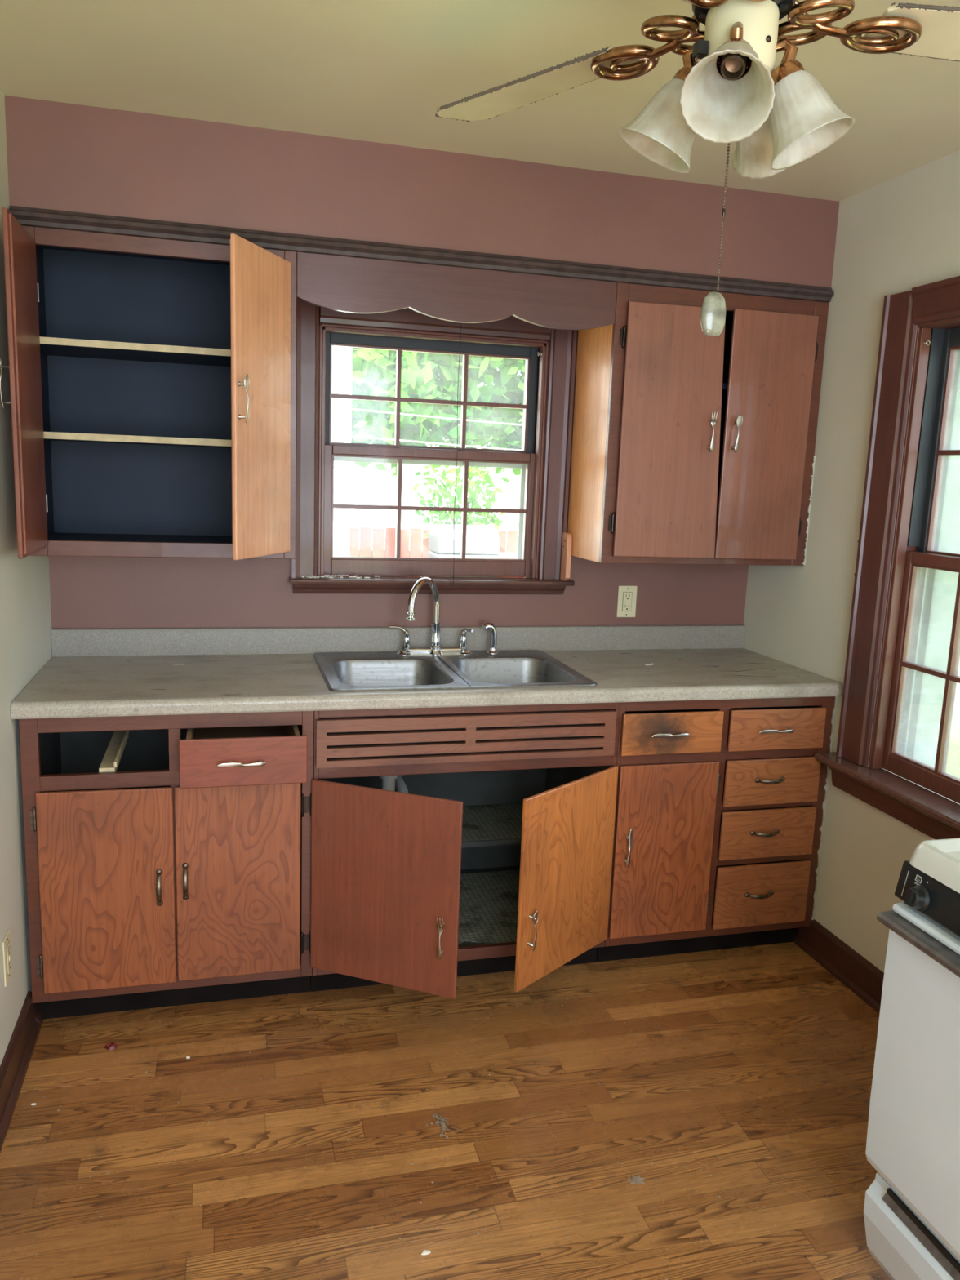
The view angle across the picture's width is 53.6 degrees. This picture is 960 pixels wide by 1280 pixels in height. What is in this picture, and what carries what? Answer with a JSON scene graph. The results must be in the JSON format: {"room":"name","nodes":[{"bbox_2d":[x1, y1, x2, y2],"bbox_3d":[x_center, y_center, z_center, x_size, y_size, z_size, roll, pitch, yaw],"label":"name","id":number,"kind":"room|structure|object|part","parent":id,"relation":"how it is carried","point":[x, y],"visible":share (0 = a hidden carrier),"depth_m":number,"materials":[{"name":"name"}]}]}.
{"room":"kitchen","nodes":[
{"label":"kitchen","id":0,"kind":"room"},
{"bbox_2d":[0,88,52,1065],"bbox_3d":[-0.841,0.144,0.844,0.150,2.405,4.600,-1,10,-15],"label":"wall","id":1,"kind":"structure","parent":0,"point":[25,615],"depth_m":2.37,"materials":[{"name":"beige paint"}]},
{"bbox_2d":[2,928,12,986],"bbox_3d":[-1.142,0.769,2.302,0.009,0.114,0.072,-1,10,-15],"label":"wall outlet","id":2,"kind":"object","parent":1,"relation":"attached to","point":[6,944],"visible":1,"depth_m":2.29,"materials":[{"name":"beige plastic"}]},
{"bbox_2d":[6,941,11,973],"bbox_3d":[-1.142,0.769,2.302,0.004,0.068,0.034,-1,10,-15],"label":"receptacle","id":3,"kind":"object","parent":2,"relation":"attached to","point":[8,943],"depth_m":2.30,"materials":[{"name":"beige plastic"}]},
{"bbox_2d":[0,991,44,1152],"bbox_3d":[-0.710,1.333,0.738,0.028,0.110,3.914,-1,10,-15],"label":"baseboard","id":4,"kind":"structure","parent":1,"relation":"attached to","point":[14,1066],"depth_m":2.34,"materials":[{"name":"brown wood"}]},
{"bbox_2d":[48,276,748,628],"bbox_3d":[-0.181,-0.258,3.288,2.395,2.405,0.150,-1,10,-15],"label":"wall","id":5,"kind":"structure","parent":0,"point":[86,592],"depth_m":3.14,"materials":[{"name":"paint"}]},
{"bbox_2d":[0,207,297,559],"bbox_3d":[-0.867,-0.664,2.595,0.716,0.876,0.672,-1,10,-15],"label":"upper cabinet","id":6,"kind":"object","parent":5,"relation":"attached to","point":[153,381],"visible":0.94,"depth_m":2.79,"materials":[{"name":"brown wood"}]},
{"bbox_3d":[-1.107,-0.602,2.217,0.027,0.122,0.018,-1,10,-15],"label":"handle","id":7,"kind":"part","parent":6,"relation":"part of","materials":[{"name":"metal"}]},
{"bbox_3d":[-1.119,-0.610,2.350,0.019,0.790,0.316,-1,10,-15],"label":"door","id":8,"kind":"part","parent":6,"relation":"part of","materials":[{"name":"brown wood"}]},
{"bbox_2d":[40,343,231,366],"bbox_3d":[-0.907,-0.823,2.741,0.679,0.018,0.300,-1,10,-15],"label":"shelf","id":9,"kind":"object","parent":6,"relation":"attached to","point":[108,354],"depth_m":2.70,"materials":[{"name":"blue wood"}]},
{"bbox_2d":[44,438,231,448],"bbox_3d":[-0.916,-0.581,2.783,0.679,0.018,0.300,-1,10,-15],"label":"shelf","id":10,"kind":"object","parent":6,"relation":"attached to","point":[56,442],"depth_m":2.74,"materials":[{"name":"beige wood"}]},
{"bbox_3d":[-0.924,-0.288,2.824,0.680,0.025,0.322,-1,10,-15],"label":"panel","id":11,"kind":"part","parent":6,"relation":"part of","materials":[{"name":"blue paint"}]},
{"bbox_3d":[-0.589,-0.602,2.373,0.027,0.117,0.020,5,10,14],"label":"handle","id":12,"kind":"part","parent":6,"relation":"part of","materials":[{"name":"metal"}]},
{"bbox_3d":[-0.577,-0.618,2.513,0.018,0.790,0.316,5,10,14],"label":"door","id":13,"kind":"part","parent":6,"relation":"part of","materials":[{"name":"brown wood"}]},
{"bbox_2d":[297,252,617,330],"bbox_3d":[-0.049,-1.012,2.746,0.944,0.181,0.018,-1,10,-15],"label":"valance board","id":14,"kind":"object","parent":6,"relation":"attached to","point":[353,285],"visible":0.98,"depth_m":2.73,"materials":[{"name":"brown wood"}]},
{"bbox_2d":[51,624,745,656],"bbox_3d":[-0.168,-0.003,3.248,2.392,0.086,0.019,-1,10,-15],"label":"backsplash","id":15,"kind":"structure","parent":5,"relation":"attached to","point":[90,642],"depth_m":3.18,"materials":[{"name":"laminate"}]},
{"bbox_2d":[288,288,577,594],"bbox_3d":[-0.151,-0.631,3.195,0.968,0.950,0.212,-1,10,-15],"label":"window","id":16,"kind":"structure","parent":5,"relation":"in","point":[316,453],"depth_m":3.18,"materials":[{"name":"brown wood"}]},
{"bbox_3d":[-0.554,-0.644,3.022,0.087,0.892,0.030,-1,10,-15],"label":"casing","id":17,"kind":"part","parent":16,"relation":"part of","materials":[{"name":"brown wood"}]},
{"bbox_2d":[299,574,379,578],"bbox_3d":[-0.461,-0.210,3.131,0.270,0.006,0.080,-1,10,-15],"label":"flakes","id":18,"kind":"object","parent":16,"relation":"on","point":[323,575],"visible":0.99,"depth_m":3.11,"materials":[{"name":"white paint"}]},
{"bbox_3d":[-0.171,-0.432,3.236,0.742,0.429,0.034,-1,10,-15],"label":"sash","id":19,"kind":"part","parent":16,"relation":"part of","materials":[{"name":"brown wood"}]},
{"bbox_3d":[-0.182,-0.623,3.271,0.743,0.788,0.010,-1,10,-15],"label":"storm frame","id":20,"kind":"part","parent":16,"relation":"part of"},
{"bbox_3d":[-0.152,-0.199,3.214,0.968,0.020,0.098,-1,10,-15],"label":"sill","id":21,"kind":"part","parent":16,"relation":"part of","materials":[{"name":"brown wood"}]},
{"bbox_3d":[-0.167,-0.813,3.206,0.742,0.393,0.034,-1,10,-15],"label":"sash","id":22,"kind":"part","parent":16,"relation":"part of","materials":[{"name":"paint"}]},
{"bbox_3d":[-0.130,-1.042,3.062,0.760,0.094,0.030,-1,10,-15],"label":"casing","id":23,"kind":"part","parent":16,"relation":"part of","materials":[{"name":"brown wood"}]},
{"bbox_2d":[453,322,461,586],"bbox_3d":[-0.082,-0.631,3.104,0.028,0.913,0.060,-1,10,-15],"label":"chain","id":24,"kind":"object","parent":16,"relation":"hanging from","point":[460,322],"visible":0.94,"depth_m":3.09,"materials":[{"name":"metal"}]},
{"bbox_3d":[0.264,-0.651,3.240,0.087,0.892,0.030,-1,10,-15],"label":"casing","id":25,"kind":"part","parent":16,"relation":"part of","materials":[{"name":"brown wood"}]},
{"bbox_2d":[560,532,571,580],"bbox_3d":[0.296,-0.287,3.272,0.017,0.166,0.054,-1,10,-15],"label":"bracket","id":26,"kind":"object","parent":16,"relation":"on","point":[566,536],"visible":1,"depth_m":3.26,"materials":[{"name":"brown wood"}]},
{"bbox_2d":[616,586,637,617],"bbox_3d":[0.529,-0.138,3.417,0.072,0.114,0.009,-1,10,-15],"label":"wall outlet","id":27,"kind":"object","parent":5,"relation":"attached to","point":[627,595],"visible":1,"depth_m":3.42,"materials":[{"name":"beige plastic"}]},
{"bbox_2d":[622,592,631,611],"bbox_3d":[0.529,-0.138,3.417,0.034,0.068,0.004,-1,10,-15],"label":"receptacle","id":28,"kind":"object","parent":27,"relation":"attached to","point":[626,597],"depth_m":3.41,"materials":[{"name":"beige plastic"}]},
{"bbox_2d":[567,282,829,565],"bbox_3d":[0.712,-0.702,3.152,0.728,0.876,0.408,-1,10,-15],"label":"upper cabinet","id":29,"kind":"object","parent":5,"relation":"attached to","point":[690,446],"visible":0.94,"depth_m":3.00,"materials":[{"name":"brown wood"}]},
{"bbox_3d":[0.363,-0.703,3.082,0.018,0.876,0.300,-1,10,-15],"label":"panel","id":30,"kind":"part","parent":29,"relation":"part of","materials":[{"name":"brown wood"}]},
{"bbox_3d":[0.600,-0.641,2.961,0.344,0.767,0.018,0,10,-13],"label":"door","id":31,"kind":"part","parent":29,"relation":"part of","materials":[{"name":"brown wood"}]},
{"bbox_3d":[0.723,-0.649,2.964,0.018,0.122,0.027,-1,10,-15],"label":"handle","id":32,"kind":"part","parent":29,"relation":"part of","materials":[{"name":"metal"}]},
{"bbox_2d":[718,461,721,468],"bbox_3d":[0.697,-0.596,3.215,0.693,0.018,0.300,-1,10,-15],"label":"shelf","id":33,"kind":"object","parent":29,"relation":"attached to","point":[720,462],"depth_m":3.08,"materials":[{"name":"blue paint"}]},
{"bbox_2d":[721,382,728,398],"bbox_3d":[0.706,-0.838,3.172,0.693,0.018,0.300,-1,10,-15],"label":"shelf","id":34,"kind":"object","parent":29,"relation":"attached to","point":[724,394],"depth_m":3.09,"materials":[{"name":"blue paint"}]},
{"bbox_3d":[0.811,-0.650,2.997,0.021,0.117,0.027,-1,10,-15],"label":"handle","id":35,"kind":"part","parent":29,"relation":"part of","materials":[{"name":"metal"}]},
{"bbox_3d":[0.916,-0.647,3.050,0.298,0.775,0.018,-1,10,-16],"label":"door","id":36,"kind":"part","parent":29,"relation":"part of","materials":[{"name":"brown wood"}]},
{"bbox_2d":[802,455,815,565],"bbox_3d":[1.088,-0.427,3.147,0.012,0.360,0.004,-1,10,-15],"label":"trim","id":37,"kind":"structure","parent":29,"relation":"attached to","point":[807,520],"depth_m":3.15,"materials":[{"name":"brown wood"}]},
{"bbox_2d":[4,95,839,287],"bbox_3d":[-0.077,-1.265,2.866,2.395,0.270,0.352,-1,10,-15],"label":"wall","id":38,"kind":"structure","parent":0,"point":[67,157],"depth_m":2.64,"materials":[{"name":"paint"}]},
{"bbox_2d":[8,205,834,302],"bbox_3d":[-0.036,-1.087,2.713,2.389,0.044,0.025,-1,10,-15],"label":"trim","id":39,"kind":"structure","parent":38,"relation":"attached to","point":[25,216],"depth_m":2.66,"materials":[{"name":"brown wood"}]},
{"bbox_2d":[0,942,891,1279],"bbox_3d":[0.428,1.364,1.359,2.845,0.080,4.700,-1,10,-15],"label":"floor","id":40,"kind":"structure","parent":0,"point":[750,1068],"depth_m":2.22,"materials":[{"name":"brown wood"}]},
{"bbox_2d":[104,1042,117,1049],"bbox_3d":[-0.969,1.066,2.494,0.033,0.012,0.018,-1,10,-15],"label":"wrapper","id":41,"kind":"object","parent":40,"relation":"on","point":[112,1046],"visible":1,"depth_m":2.49,"materials":[{"name":"red plastic"}]},
{"bbox_2d":[15,711,314,1019],"bbox_3d":[-0.892,0.577,2.797,0.750,0.876,0.709,-1,10,-15],"label":"base cabinet","id":42,"kind":"object","parent":40,"relation":"on","point":[166,859],"visible":0.98,"depth_m":2.55,"materials":[{"name":"brown wood"}]},
{"bbox_3d":[-0.987,0.665,2.525,0.335,0.558,0.018,0,10,-14],"label":"door","id":43,"kind":"part","parent":42,"relation":"part of","materials":[{"name":"brown wood"}]},
{"bbox_3d":[-0.856,0.666,2.535,0.017,0.106,0.027,-1,10,-15],"label":"handle","id":44,"kind":"part","parent":42,"relation":"part of","materials":[{"name":"metal"}]},
{"bbox_3d":[-0.792,0.654,2.555,0.017,0.106,0.027,-1,10,-15],"label":"handle","id":45,"kind":"part","parent":42,"relation":"part of","materials":[{"name":"metal"}]},
{"bbox_3d":[-0.662,0.662,2.615,0.331,0.556,0.018,-1,10,-15],"label":"door","id":46,"kind":"part","parent":42,"relation":"part of","materials":[{"name":"brown wood"}]},
{"bbox_3d":[-0.620,0.321,2.464,0.125,0.013,0.027,-1,10,-15],"label":"handle","id":47,"kind":"part","parent":42,"relation":"part of","materials":[{"name":"metal"}]},
{"bbox_3d":[-0.617,0.318,2.488,0.325,0.130,0.018,-1,10,-15],"label":"drawer","id":48,"kind":"part","parent":42,"relation":"part of","materials":[{"name":"brown wood"}]},
{"bbox_2d":[10,624,843,719],"bbox_3d":[-0.092,0.071,2.966,2.392,0.127,0.622,-1,10,-15],"label":"countertop","id":49,"kind":"structure","parent":42,"relation":"on","point":[90,672],"depth_m":2.95,"materials":[{"name":"laminate"}]},
{"bbox_2d":[312,649,597,691],"bbox_3d":[-0.101,0.171,2.989,0.797,0.174,0.550,-1,10,-15],"label":"sink","id":50,"kind":"object","parent":49,"relation":"in","point":[383,670],"visible":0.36,"depth_m":3.08,"materials":[{"name":"silver metal"}]},
{"bbox_2d":[379,774,408,793],"bbox_3d":[-0.269,0.412,3.127,0.091,0.347,0.329,2,10,0],"label":"drain pipe","id":51,"kind":"object","parent":50,"relation":"attached to","point":[391,783],"visible":0.18,"depth_m":2.99,"materials":[{"name":"grey plastic"}]},
{"bbox_2d":[388,577,473,655],"bbox_3d":[-0.146,-0.074,3.110,0.288,0.266,0.172,-1,10,-15],"label":"faucet","id":52,"kind":"object","parent":50,"relation":"on","point":[435,648],"visible":1,"depth_m":3.16,"materials":[{"name":"silver metal"}]},
{"bbox_3d":[-0.266,-0.003,3.154,0.078,0.091,0.035,-1,10,-15],"label":"lever handle","id":53,"kind":"part","parent":52,"relation":"part of","materials":[{"name":"silver metal"}]},
{"bbox_3d":[-0.185,-0.083,3.100,0.039,0.248,0.202,7,11,28],"label":"spout","id":54,"kind":"part","parent":52,"relation":"part of","materials":[{"name":"silver metal"}]},
{"bbox_3d":[-0.050,0.001,3.193,0.038,0.085,0.074,-1,10,-15],"label":"lever handle","id":55,"kind":"part","parent":52,"relation":"part of","materials":[{"name":"silver metal"}]},
{"bbox_2d":[481,622,498,653],"bbox_3d":[0.034,-0.007,3.233,0.065,0.106,0.042,-2,11,-23],"label":"sprayer","id":56,"kind":"object","parent":50,"relation":"on","point":[492,629],"visible":1,"depth_m":3.23,"materials":[{"name":"silver metal"}]},
{"bbox_2d":[43,993,774,1279],"bbox_3d":[-0.203,1.172,2.083,1.596,0.002,1.313,-1,10,-15],"label":"crumbs","id":57,"kind":"object","parent":40,"relation":"on","point":[477,1233],"visible":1,"depth_m":2.21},
{"bbox_2d":[421,1249,431,1255],"bbox_3d":[-0.107,1.210,1.879,0.017,0.003,0.013,4,10,12],"label":"chip","id":58,"kind":"object","parent":40,"relation":"on","point":[425,1251],"visible":1,"depth_m":1.88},
{"bbox_2d":[432,1113,458,1138],"bbox_3d":[-0.089,1.145,2.241,0.048,0.007,0.088,-5,12,-37],"label":"bunny","id":59,"kind":"object","parent":40,"relation":"on","point":[437,1116],"visible":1,"depth_m":2.25},
{"bbox_2d":[306,702,620,999],"bbox_3d":[-0.083,0.583,2.940,0.920,0.876,0.854,-1,10,-15],"label":"base cabinet","id":60,"kind":"object","parent":40,"relation":"on","point":[496,855],"visible":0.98,"depth_m":2.67,"materials":[{"name":"wood"}]},
{"bbox_3d":[-0.262,0.677,2.599,0.440,0.558,0.018,5,10,18],"label":"door","id":61,"kind":"part","parent":60,"relation":"part of","materials":[{"name":"brown wood"}]},
{"bbox_3d":[-0.105,0.796,2.540,0.018,0.122,0.027,5,10,18],"label":"handle","id":62,"kind":"part","parent":60,"relation":"part of","materials":[{"name":"metal"}]},
{"bbox_2d":[315,709,617,768],"bbox_3d":[-0.026,0.280,2.728,0.882,0.150,0.040,-1,10,-15],"label":"vent","id":63,"kind":"object","parent":60,"relation":"attached to","point":[352,738],"depth_m":2.71,"materials":[{"name":"brown wood"}]},
{"bbox_3d":[-0.123,0.892,3.130,0.874,0.025,0.561,-1,10,-15],"label":"panel","id":64,"kind":"part","parent":60,"relation":"part of","materials":[{"name":"grey"}]},
{"bbox_2d":[461,802,523,848],"bbox_3d":[-0.143,0.631,3.198,0.873,0.018,0.328,-1,10,-15],"label":"shelf","id":65,"kind":"object","parent":60,"relation":"attached to","point":[484,824],"depth_m":3.22,"materials":[{"name":"grey"}]},
{"bbox_3d":[0.145,0.795,2.606,0.027,0.117,0.020,11,13,41],"label":"handle","id":66,"kind":"part","parent":60,"relation":"part of","materials":[{"name":"metal"}]},
{"bbox_3d":[0.252,0.674,2.736,0.018,0.556,0.441,11,13,41],"label":"door","id":67,"kind":"part","parent":60,"relation":"part of","materials":[{"name":"brown wood"}]},
{"bbox_2d":[627,1174,645,1186],"bbox_3d":[0.347,1.190,2.095,0.040,0.002,0.033,-1,10,-15],"label":"dry leaf","id":68,"kind":"object","parent":40,"relation":"on","point":[634,1180],"visible":1,"depth_m":2.09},
{"bbox_2d":[596,696,835,962],"bbox_3d":[0.691,0.556,3.257,0.738,0.876,0.638,-1,10,-15],"label":"base cabinet","id":69,"kind":"object","parent":40,"relation":"on","point":[718,815],"visible":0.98,"depth_m":2.97,"materials":[{"name":"brown wood"}]},
{"bbox_3d":[0.451,0.630,2.886,0.016,0.125,0.027,-1,10,-15],"label":"handle","id":70,"kind":"part","parent":69,"relation":"part of","materials":[{"name":"metal"}]},
{"bbox_3d":[0.569,0.650,2.945,0.328,0.556,0.018,-1,10,-15],"label":"door","id":71,"kind":"part","parent":69,"relation":"part of","materials":[{"name":"brown wood"}]},
{"bbox_3d":[0.570,0.285,2.854,0.125,0.013,0.027,-1,10,-15],"label":"handle","id":72,"kind":"part","parent":69,"relation":"part of","materials":[{"name":"metal"}]},
{"bbox_3d":[0.583,0.281,2.880,0.330,0.129,0.018,-1,10,-15],"label":"drawer","id":73,"kind":"part","parent":69,"relation":"part of","materials":[{"name":"brown wood"}]},
{"bbox_3d":[0.671,0.885,3.342,0.712,0.025,0.561,-1,10,-15],"label":"panel","id":74,"kind":"part","parent":69,"relation":"part of","materials":[{"name":"brown wood"}]},
{"bbox_3d":[0.901,0.818,3.041,0.106,0.017,0.027,-1,10,-15],"label":"handle","id":75,"kind":"part","parent":69,"relation":"part of","materials":[{"name":"metal"}]},
{"bbox_3d":[0.908,0.821,3.068,0.333,0.209,0.018,-1,10,-15],"label":"drawer","id":76,"kind":"part","parent":69,"relation":"part of","materials":[{"name":"brown wood"}]},
{"bbox_3d":[0.909,0.613,3.006,0.106,0.017,0.027,-1,10,-15],"label":"handle","id":77,"kind":"part","parent":69,"relation":"part of","materials":[{"name":"metal"}]},
{"bbox_3d":[0.916,0.616,3.032,0.333,0.160,0.018,-1,10,-15],"label":"drawer","id":78,"kind":"part","parent":69,"relation":"part of","materials":[{"name":"brown wood"}]},
{"bbox_3d":[0.915,0.441,2.976,0.106,0.017,0.027,-1,10,-15],"label":"handle","id":79,"kind":"part","parent":69,"relation":"part of","materials":[{"name":"metal"}]},
{"bbox_3d":[0.922,0.446,3.002,0.333,0.149,0.018,-1,10,-15],"label":"drawer","id":80,"kind":"part","parent":69,"relation":"part of","materials":[{"name":"brown wood"}]},
{"bbox_3d":[0.917,0.281,2.947,0.125,0.013,0.027,-1,10,-15],"label":"handle","id":81,"kind":"part","parent":69,"relation":"part of","materials":[{"name":"metal"}]},
{"bbox_3d":[0.929,0.278,2.973,0.333,0.131,0.018,-1,10,-15],"label":"drawer","id":82,"kind":"part","parent":69,"relation":"part of","materials":[{"name":"brown wood"}]},
{"bbox_2d":[811,696,837,919],"bbox_3d":[1.113,0.553,3.082,0.014,0.774,0.004,-1,10,-15],"label":"trim","id":83,"kind":"structure","parent":69,"relation":"attached to","point":[824,804],"depth_m":3.08,"materials":[{"name":"brown wood"}]},
{"bbox_2d":[863,838,959,1279],"bbox_3d":[1.149,0.788,1.495,0.700,1.060,0.766,-1,10,-15],"label":"stove","id":84,"kind":"object","parent":40,"relation":"on","point":[912,1206],"visible":1,"depth_m":1.67,"materials":[{"name":"white metal"}]},
{"bbox_3d":[0.861,1.186,1.490,0.045,0.186,0.760,-1,10,-15],"label":"drawer","id":85,"kind":"part","parent":84,"relation":"part of","materials":[{"name":"white metal"}]},
{"bbox_3d":[0.760,0.452,1.660,0.034,0.045,0.045,-1,10,-15],"label":"knob","id":86,"kind":"part","parent":84,"relation":"part of","materials":[{"name":"black plastic"}]},
{"bbox_3d":[0.849,0.569,1.373,0.061,0.021,0.766,-1,10,-15],"label":"door handle","id":87,"kind":"part","parent":84,"relation":"part of","materials":[{"name":"silver metal"}]},
{"bbox_3d":[0.867,0.498,1.364,0.034,0.067,0.760,-1,10,-15],"label":"control panel","id":88,"kind":"part","parent":84,"relation":"part of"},
{"bbox_2d":[909,838,959,893],"bbox_3d":[1.182,0.428,1.436,0.662,0.068,0.760,-1,10,-15],"label":"cooktop","id":89,"kind":"object","parent":84,"relation":"in","point":[936,863],"depth_m":1.66,"materials":[{"name":"white metal"}]},
{"bbox_2d":[0,0,959,201],"bbox_3d":[0.520,-1.092,0.929,2.845,0.100,4.700,-1,10,-15],"label":"ceiling","id":90,"kind":"structure","parent":0,"point":[378,71],"depth_m":2.15,"materials":[{"name":"beige paint"}]},
{"bbox_2d":[435,0,959,336],"bbox_3d":[0.487,-0.801,1.468,1.053,0.658,1.130,-1,10,-15],"label":"ceiling fan","id":91,"kind":"object","parent":90,"relation":"hanging from","point":[783,117],"visible":1,"depth_m":1.41,"materials":[{"name":"white plastic"}]},
{"bbox_3d":[0.096,-0.987,1.699,0.131,0.026,0.435,-7,14,-43],"label":"blade","id":92,"kind":"part","parent":91,"relation":"part of","materials":[{"name":"beige wood"}]},
{"bbox_3d":[0.272,-0.788,1.453,0.123,0.135,0.123,-1,10,-15],"label":"lamp shade","id":93,"kind":"part","parent":91,"relation":"part of","materials":[{"name":"white glass"}]},
{"bbox_2d":[692,39,708,59],"bbox_3d":[0.323,-0.866,1.393,0.016,0.018,0.018,-1,10,-15],"label":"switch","id":94,"kind":"object","parent":91,"relation":"attached to","point":[700,47],"depth_m":1.39,"materials":[{"name":"black plastic"}]},
{"bbox_3d":[0.371,-0.673,1.440,0.003,0.275,0.004,-1,10,-15],"label":"pull chain","id":95,"kind":"part","parent":91,"relation":"part of","materials":[{"name":"metal"}]},
{"bbox_3d":[0.335,-0.765,1.303,0.122,0.138,0.133,-1,10,-15],"label":"lamp shade","id":96,"kind":"part","parent":91,"relation":"part of","materials":[{"name":"white glass"}]},
{"bbox_2d":[720,53,746,79],"bbox_3d":[0.359,-0.815,1.342,0.034,0.044,0.044,5,10,18],"label":"bulb socket","id":97,"kind":"object","parent":91,"relation":"attached to","point":[733,66],"depth_m":1.34,"materials":[{"name":"metal"}]},
{"bbox_3d":[0.449,-0.812,1.536,0.138,0.130,0.120,-4,12,-33],"label":"lamp shade","id":98,"kind":"part","parent":91,"relation":"part of","materials":[{"name":"white glass"}]},
{"bbox_3d":[0.489,-0.769,1.394,0.122,0.135,0.124,-1,10,-15],"label":"lamp shade","id":99,"kind":"part","parent":91,"relation":"part of","materials":[{"name":"white glass"}]},
{"bbox_3d":[0.806,-0.916,1.451,0.435,0.026,0.131,1,10,-7],"label":"blade","id":100,"kind":"part","parent":91,"relation":"part of","materials":[{"name":"beige wood"}]},
{"bbox_2d":[743,150,959,973],"bbox_3d":[1.603,0.122,1.498,0.120,2.405,4.600,-1,10,-15],"label":"wall","id":101,"kind":"structure","parent":0,"point":[901,233],"depth_m":2.95,"materials":[{"name":"beige paint"}]},
{"bbox_2d":[793,919,884,1013],"bbox_3d":[1.577,1.312,1.350,0.028,0.110,3.914,-1,10,-15],"label":"baseboard","id":102,"kind":"structure","parent":101,"relation":"attached to","point":[855,972],"depth_m":2.98,"materials":[{"name":"brown wood"}]},
{"bbox_2d":[813,275,959,839],"bbox_3d":[1.408,-0.185,2.475,0.406,1.486,1.005,-1,10,-15],"label":"window","id":103,"kind":"structure","parent":101,"relation":"in","point":[915,732],"depth_m":2.73,"materials":[{"name":"brown wood"}]},
{"bbox_3d":[1.171,-0.305,2.810,0.030,1.378,0.115,-1,10,-15],"label":"casing","id":104,"kind":"part","parent":103,"relation":"part of","materials":[{"name":"brown wood"}]},
{"bbox_3d":[1.242,0.456,2.549,0.112,0.022,1.005,-1,10,-15],"label":"sill","id":105,"kind":"part","parent":103,"relation":"part of","materials":[{"name":"brown wood"}]},
{"bbox_3d":[1.324,0.121,2.514,0.034,0.655,0.657,-1,10,-15],"label":"sash","id":106,"kind":"part","parent":103,"relation":"part of","materials":[{"name":"brown wood"}]},
{"bbox_2d":[923,340,930,345],"bbox_3d":[1.243,-0.826,2.643,0.014,0.015,0.014,-1,10,-15],"label":"screw eye","id":107,"kind":"object","parent":103,"relation":"attached to","point":[925,343],"visible":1,"depth_m":2.64,"materials":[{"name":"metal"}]},
{"bbox_3d":[1.325,0.112,2.512,0.003,0.570,0.597,-1,10,-15],"label":"pane","id":108,"kind":"part","parent":103,"relation":"part of","materials":[{"name":"clear glass"}]},
{"bbox_3d":[1.296,-0.868,2.324,0.030,0.097,0.675,-1,10,-15],"label":"casing","id":109,"kind":"part","parent":103,"relation":"part of","materials":[{"name":"brown wood"}]},
{"bbox_3d":[1.384,-0.491,2.417,0.034,0.655,0.657,-1,10,-15],"label":"sash","id":110,"kind":"part","parent":103,"relation":"part of","materials":[{"name":"paint"}]},
{"bbox_3d":[1.384,-0.481,2.416,0.003,0.570,0.594,-1,10,-15],"label":"pane","id":111,"kind":"part","parent":103,"relation":"part of","materials":[{"name":"clear glass"}]},
{"label":"outside","id":112,"kind":"structure","parent":0,"visible":0},
{"bbox_3d":[-2.843,-0.939,18.251,55.000,0.100,29.800,-1,10,-15],"label":"lawn","id":113,"kind":"structure","parent":112,"visible":0},
{"bbox_2d":[331,346,352,556],"bbox_3d":[-5.244,-3.016,7.963,7.680,7.350,6.000,-1,10,-15],"label":"neighbor house","id":114,"kind":"structure","parent":113,"relation":"on","point":[341,369],"depth_m":6.55,"materials":[{"name":"white"}]},
{"bbox_2d":[348,527,518,576],"bbox_3d":[0.851,-0.570,11.906,5.950,1.630,0.115,-1,10,-15],"label":"fence","id":115,"kind":"object","parent":113,"relation":"on","point":[378,535],"visible":0.04,"depth_m":11.24,"materials":[{"name":"wood"}]},
{"bbox_3d":[0.873,-1.040,11.809,5.950,0.090,0.035,-1,10,-15],"label":"rail","id":116,"kind":"part","parent":115,"relation":"part of","materials":[{"name":"wood"}]},
{"bbox_2d":[347,424,520,550],"bbox_3d":[0.855,-3.620,22.907,10.000,3.850,4.500,-1,10,-15],"label":"garage","id":117,"kind":"structure","parent":113,"relation":"on","point":[366,486],"depth_m":20.20,"materials":[{"name":"white"}]},
{"bbox_2d":[350,347,525,482],"bbox_3d":[0.892,-3.894,14.191,6.790,7.418,3.345,-1,10,-15],"label":"leafy tree","id":118,"kind":"object","parent":113,"relation":"on","point":[424,375],"visible":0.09,"depth_m":13.33,"materials":[{"name":"green plant"}]},
{"bbox_2d":[411,446,506,537],"bbox_3d":[-0.245,-0.915,10.959,1.037,2.559,0.864,-1,10,-15],"label":"bush","id":119,"kind":"object","parent":113,"relation":"on","point":[484,475],"visible":0.66,"depth_m":10.69,"materials":[{"name":"green plant"}]},
{"bbox_2d":[427,524,516,577],"bbox_3d":[-0.044,-0.356,10.171,0.980,1.740,0.500,-1,10,-15],"label":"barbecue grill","id":120,"kind":"object","parent":113,"relation":"on","point":[482,541],"visible":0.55,"depth_m":9.82,"materials":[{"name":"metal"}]},
{"bbox_3d":[-0.172,-1.069,10.005,0.660,0.290,0.497,-1,10,-15],"label":"lid","id":121,"kind":"part","parent":120,"relation":"part of","materials":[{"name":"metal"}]},
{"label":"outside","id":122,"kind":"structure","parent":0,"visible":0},
{"bbox_2d":[351,408,522,425],"bbox_3d":[1.264,-2.282,10.167,6.004,0.124,0.016,-1,10,-17],"label":"utility wire","id":123,"kind":"object","parent":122,"point":[352,408],"visible":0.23,"depth_m":9.64,"materials":[{"name":"white"}]},
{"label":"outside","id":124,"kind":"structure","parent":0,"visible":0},
{"bbox_2d":[351,435,521,450],"bbox_3d":[1.255,-2.026,10.212,6.004,0.124,0.016,-1,10,-17],"label":"utility wire","id":125,"kind":"object","parent":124,"point":[351,435],"visible":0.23,"depth_m":9.68,"materials":[{"name":"white"}]}
]}

